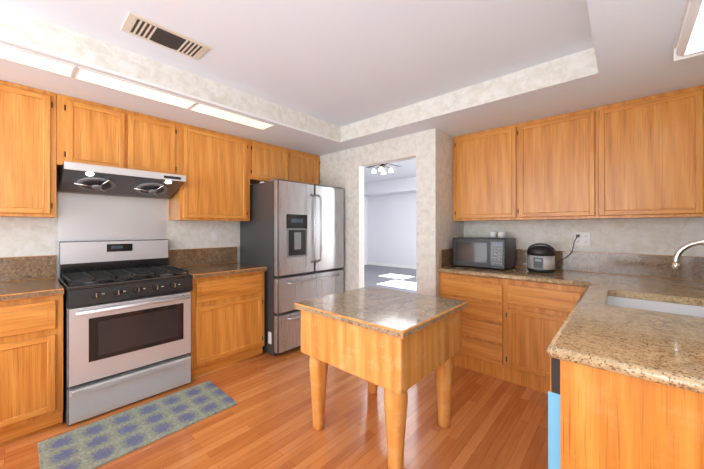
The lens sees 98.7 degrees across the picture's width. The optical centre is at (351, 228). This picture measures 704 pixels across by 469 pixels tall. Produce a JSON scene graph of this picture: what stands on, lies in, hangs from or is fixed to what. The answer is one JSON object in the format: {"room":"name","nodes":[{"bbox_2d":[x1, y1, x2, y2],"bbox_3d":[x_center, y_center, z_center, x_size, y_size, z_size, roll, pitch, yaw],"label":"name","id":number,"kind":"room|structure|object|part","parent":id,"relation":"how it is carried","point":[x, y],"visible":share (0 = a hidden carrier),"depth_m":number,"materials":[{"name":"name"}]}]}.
{"room":"kitchen","nodes":[
{"label":"kitchen","id":0,"kind":"room"},
{"bbox_2d":[0,170,253,279],"bbox_3d":[-2.334,0.080,2.490,0.120,2.440,5.060,0,0,42],"label":"wall","id":1,"kind":"structure","parent":0,"point":[19,237],"depth_m":2.40,"materials":[{"name":"paint"}]},
{"bbox_2d":[0,80,55,217],"bbox_3d":[-2.643,-0.525,1.810,0.328,0.889,1.235,0,0,42],"label":"upper cabinet","id":2,"kind":"object","parent":1,"relation":"attached to","point":[27,152],"visible":1,"depth_m":2.06,"materials":[{"name":"brown wood"}]},
{"bbox_2d":[58,193,165,241],"bbox_3d":[-2.077,0.043,2.682,0.002,0.654,0.766,0,0,42],"label":"panel","id":3,"kind":"object","parent":1,"relation":"attached to","point":[85,217],"visible":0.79,"depth_m":2.64,"materials":[{"name":"silver metal"}]},
{"bbox_2d":[56,94,179,174],"bbox_3d":[-1.958,-0.715,2.571,0.328,0.509,0.808,0,0,42],"label":"upper cabinet","id":4,"kind":"object","parent":1,"relation":"attached to","point":[90,132],"visible":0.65,"depth_m":2.40,"materials":[{"name":"brown wood"}]},
{"bbox_2d":[58,161,185,198],"bbox_3d":[-1.888,-0.372,2.512,0.507,0.174,0.770,0,0,42],"label":"range hood","id":5,"kind":"object","parent":4,"relation":"attached to","point":[80,178],"visible":1,"depth_m":2.39,"materials":[{"name":"grey metal"}]},
{"bbox_2d":[169,123,249,220],"bbox_3d":[-1.452,-0.524,3.131,0.328,0.889,0.698,0,0,42],"label":"upper cabinet","id":6,"kind":"object","parent":1,"relation":"attached to","point":[215,169],"visible":1,"depth_m":2.98,"materials":[{"name":"brown wood"}]},
{"bbox_2d":[212,230,217,240],"bbox_3d":[-1.500,0.081,3.313,0.013,0.116,0.070,0,0,42],"label":"electrical outlet","id":7,"kind":"object","parent":1,"relation":"attached to","point":[214,235],"visible":1,"depth_m":3.30,"materials":[{"name":"white plastic"}]},
{"bbox_2d":[250,140,319,184],"bbox_3d":[-0.879,-0.753,3.767,0.328,0.429,1.010,0,0,42],"label":"upper cabinet","id":8,"kind":"object","parent":1,"relation":"attached to","point":[268,162],"visible":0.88,"depth_m":3.58,"materials":[{"name":"brown wood"}]},
{"bbox_2d":[0,265,547,468],"bbox_3d":[-0.282,1.353,4.435,7.520,0.100,10.900,0,0,42],"label":"floor","id":9,"kind":"structure","parent":0,"point":[265,421],"depth_m":1.97,"materials":[{"name":"brown wood"}]},
{"bbox_2d":[0,279,63,446],"bbox_3d":[-2.361,0.872,1.904,0.620,0.886,0.745,0,0,42],"label":"base cabinet","id":10,"kind":"object","parent":9,"relation":"on","point":[31,343],"depth_m":1.88,"materials":[{"name":"brown wood"}]},
{"bbox_2d":[58,239,192,425],"bbox_3d":[-1.809,0.702,2.439,0.702,1.195,0.760,0,0,42],"label":"range","id":11,"kind":"object","parent":9,"relation":"on","point":[126,322],"visible":1,"depth_m":2.24,"materials":[{"name":"grey metal"}]},
{"bbox_2d":[38,381,236,468],"bbox_3d":[-1.367,1.293,2.026,0.495,0.012,1.010,0,0,42],"label":"rug","id":12,"kind":"object","parent":9,"relation":"on","point":[94,445],"visible":0.98,"depth_m":1.94,"materials":[{"name":"fabric"}]},
{"bbox_2d":[169,247,266,379],"bbox_3d":[-1.337,0.763,3.022,0.643,1.105,0.712,0,0,42],"label":"base cabinet","id":13,"kind":"object","parent":9,"relation":"on","point":[227,310],"visible":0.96,"depth_m":2.84,"materials":[{"name":"brown wood"}]},
{"bbox_2d":[240,178,343,355],"bbox_3d":[-0.673,0.400,3.577,0.830,1.803,0.950,0,0,42],"label":"refrigerator","id":14,"kind":"object","parent":9,"relation":"on","point":[292,236],"visible":0.88,"depth_m":3.19,"materials":[{"name":"grey metal"}]},
{"bbox_2d":[294,286,467,468],"bbox_3d":[0.195,0.892,1.985,0.830,0.815,0.800,0,0,42],"label":"kitchen island","id":15,"kind":"object","parent":9,"relation":"on","point":[396,345],"visible":1,"depth_m":1.72,"materials":[{"name":"wood"}]},
{"bbox_2d":[440,272,513,382],"bbox_3d":[1.308,0.866,2.986,0.657,0.870,0.640,0,0,42],"label":"base cabinet","id":16,"kind":"object","parent":9,"relation":"on","point":[487,323],"depth_m":2.68,"materials":[{"name":"brown wood"}]},
{"bbox_2d":[438,264,597,283],"bbox_3d":[1.501,0.410,2.810,1.183,0.040,0.643,0,0,42],"label":"countertop","id":17,"kind":"structure","parent":16,"relation":"on","point":[560,276],"depth_m":2.61,"materials":[{"name":"brown stone"}]},
{"bbox_2d":[453,237,515,269],"bbox_3d":[1.335,0.243,3.063,0.500,0.294,0.374,0,0,42],"label":"microwave","id":18,"kind":"object","parent":17,"relation":"on","point":[489,252],"visible":1,"depth_m":2.91,"materials":[{"name":"black plastic"}]},
{"bbox_2d":[489,232,505,237],"bbox_3d":[1.464,0.064,3.050,0.079,0.062,0.171,0,0,-35],"label":"cups","id":19,"kind":"object","parent":18,"relation":"on","point":[495,234],"visible":1,"depth_m":3.02,"materials":[{"name":"white ceramic"}]},
{"bbox_2d":[527,236,577,272],"bbox_3d":[1.787,0.229,2.714,0.360,0.321,0.345,0,0,42],"label":"rice cooker","id":20,"kind":"object","parent":17,"relation":"on","point":[540,258],"depth_m":2.64,"materials":[{"name":"silver metal"}]},
{"bbox_3d":[1.913,0.207,2.696,0.148,0.277,0.202,0,0,42],"label":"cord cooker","id":21,"kind":"part","parent":20,"relation":"part of","materials":[{"name":"black rubber"}]},
{"bbox_2d":[514,280,585,391],"bbox_3d":[1.737,0.865,2.599,0.612,0.870,0.640,0,0,42],"label":"base cabinet","id":22,"kind":"object","parent":9,"relation":"on","point":[539,305],"depth_m":2.42,"materials":[{"name":"brown wood"}]},
{"bbox_2d":[542,348,703,468],"bbox_3d":[1.167,0.863,1.083,0.672,0.870,0.778,0,0,42],"label":"base cabinet","id":23,"kind":"object","parent":9,"relation":"on","point":[596,421],"depth_m":0.90,"materials":[{"name":"brown wood"}]},
{"bbox_2d":[546,272,703,399],"bbox_3d":[1.638,0.409,1.606,0.673,0.040,2.248,0,0,42],"label":"countertop","id":24,"kind":"structure","parent":23,"relation":"on","point":[644,345],"depth_m":1.08,"materials":[{"name":"beige stone"}]},
{"bbox_2d":[602,292,703,315],"bbox_3d":[1.612,0.519,1.596,0.437,0.204,0.544,0,0,42],"label":"sink","id":25,"kind":"object","parent":24,"relation":"in","point":[687,307],"depth_m":1.77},
{"bbox_2d":[672,240,703,268],"bbox_3d":[1.775,0.222,1.519,0.242,0.332,0.157,0,0,42],"label":"faucet","id":26,"kind":"object","parent":24,"relation":"on","point":[677,255],"visible":1,"depth_m":1.53,"materials":[{"name":"silver metal"}]},
{"bbox_2d":[0,0,703,155],"bbox_3d":[-0.677,-1.103,1.401,4.040,0.278,5.860,0,0,42],"label":"ceiling","id":27,"kind":"structure","parent":0,"point":[319,77],"depth_m":1.96,"materials":[{"name":"white paint"}]},
{"bbox_2d":[0,43,75,77],"bbox_3d":[-1.954,-0.983,1.617,0.205,0.036,0.694,0,0,42],"label":"ceiling light panel","id":28,"kind":"object","parent":27,"relation":"attached to","point":[24,57],"visible":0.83,"depth_m":1.75,"materials":[{"name":"white plastic"}]},
{"bbox_2d":[73,66,197,109],"bbox_3d":[-1.489,-0.983,2.133,0.205,0.036,0.684,0,0,42],"label":"ceiling light panel","id":29,"kind":"object","parent":27,"relation":"attached to","point":[100,79],"visible":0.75,"depth_m":2.09,"materials":[{"name":"white plastic"}]},
{"bbox_2d":[120,12,210,59],"bbox_3d":[-1.106,-1.135,1.815,0.210,0.012,0.420,0,0,42],"label":"ceiling vent","id":30,"kind":"object","parent":27,"relation":"in","point":[147,29],"visible":1,"depth_m":1.78,"materials":[{"name":"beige metal"}]},
{"bbox_2d":[188,102,273,129],"bbox_3d":[-1.027,-0.982,2.645,0.205,0.036,0.684,0,0,42],"label":"ceiling light panel","id":31,"kind":"object","parent":27,"relation":"attached to","point":[203,108],"visible":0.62,"depth_m":2.61,"materials":[{"name":"white plastic"}]},
{"bbox_2d":[673,0,703,61],"bbox_3d":[1.378,-0.932,1.083,0.210,0.080,1.280,0,0,42],"label":"ceiling fixture","id":32,"kind":"object","parent":27,"relation":"attached to","point":[689,41],"visible":0.98,"depth_m":1.41,"materials":[{"name":"white paint"}]},
{"bbox_2d":[320,128,439,296],"bbox_3d":[0.103,0.082,3.624,1.980,2.440,0.112,0,0,42],"label":"wall","id":33,"kind":"structure","parent":0,"point":[344,169],"depth_m":3.23,"materials":[{"name":"paint"}]},
{"bbox_2d":[364,177,415,268],"bbox_3d":[3.164,-0.117,8.332,7.620,2.850,0.700,0,0,42],"label":"wall","id":34,"kind":"structure","parent":0,"point":[389,223],"depth_m":10.20,"materials":[{"name":"white paint"}]},
{"bbox_2d":[364,158,415,182],"bbox_3d":[1.442,-1.440,6.425,7.620,0.410,5.840,0,0,42],"label":"ceiling","id":35,"kind":"structure","parent":0,"point":[405,169],"depth_m":8.36,"materials":[{"name":"white paint"}]},
{"bbox_2d":[367,159,409,174],"bbox_3d":[0.642,-1.335,6.147,1.222,0.420,1.168,0,0,42],"label":"ceiling fan","id":36,"kind":"object","parent":35,"relation":"hanging from","point":[381,169],"visible":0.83,"depth_m":6.11,"materials":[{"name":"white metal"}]},
{"bbox_2d":[440,131,463,249],"bbox_3d":[1.073,0.081,3.296,0.100,2.440,0.700,0,0,42],"label":"wall","id":37,"kind":"structure","parent":0,"point":[450,229],"depth_m":3.13,"materials":[{"name":"paint"}]},
{"bbox_2d":[464,217,703,256],"bbox_3d":[2.031,0.080,2.835,1.940,2.440,0.100,0,0,42],"label":"wall","id":38,"kind":"structure","parent":0,"point":[661,236],"depth_m":2.61,"materials":[{"name":"paint"}]},
{"bbox_2d":[453,122,524,220],"bbox_3d":[1.418,-0.524,3.098,0.671,0.890,0.328,0,0,42],"label":"upper cabinet","id":39,"kind":"object","parent":38,"relation":"attached to","point":[489,165],"depth_m":2.95,"materials":[{"name":"brown wood"}]},
{"bbox_2d":[525,105,608,219],"bbox_3d":[1.842,-0.524,2.716,0.669,0.890,0.328,0,0,42],"label":"upper cabinet","id":40,"kind":"object","parent":38,"relation":"attached to","point":[567,155],"depth_m":2.53,"materials":[{"name":"brown wood"}]},
{"bbox_2d":[574,232,590,245],"bbox_3d":[2.064,0.095,2.716,0.120,0.120,0.031,0,0,42],"label":"electrical outlet","id":41,"kind":"object","parent":38,"relation":"attached to","point":[583,239],"visible":0.98,"depth_m":2.72,"materials":[{"name":"white plastic"}]},
{"bbox_2d":[609,85,703,218],"bbox_3d":[2.273,-0.525,2.327,0.693,0.890,0.328,0,0,42],"label":"upper cabinet","id":42,"kind":"object","parent":38,"relation":"attached to","point":[640,158],"depth_m":2.18,"materials":[{"name":"brown wood"}]}
]}

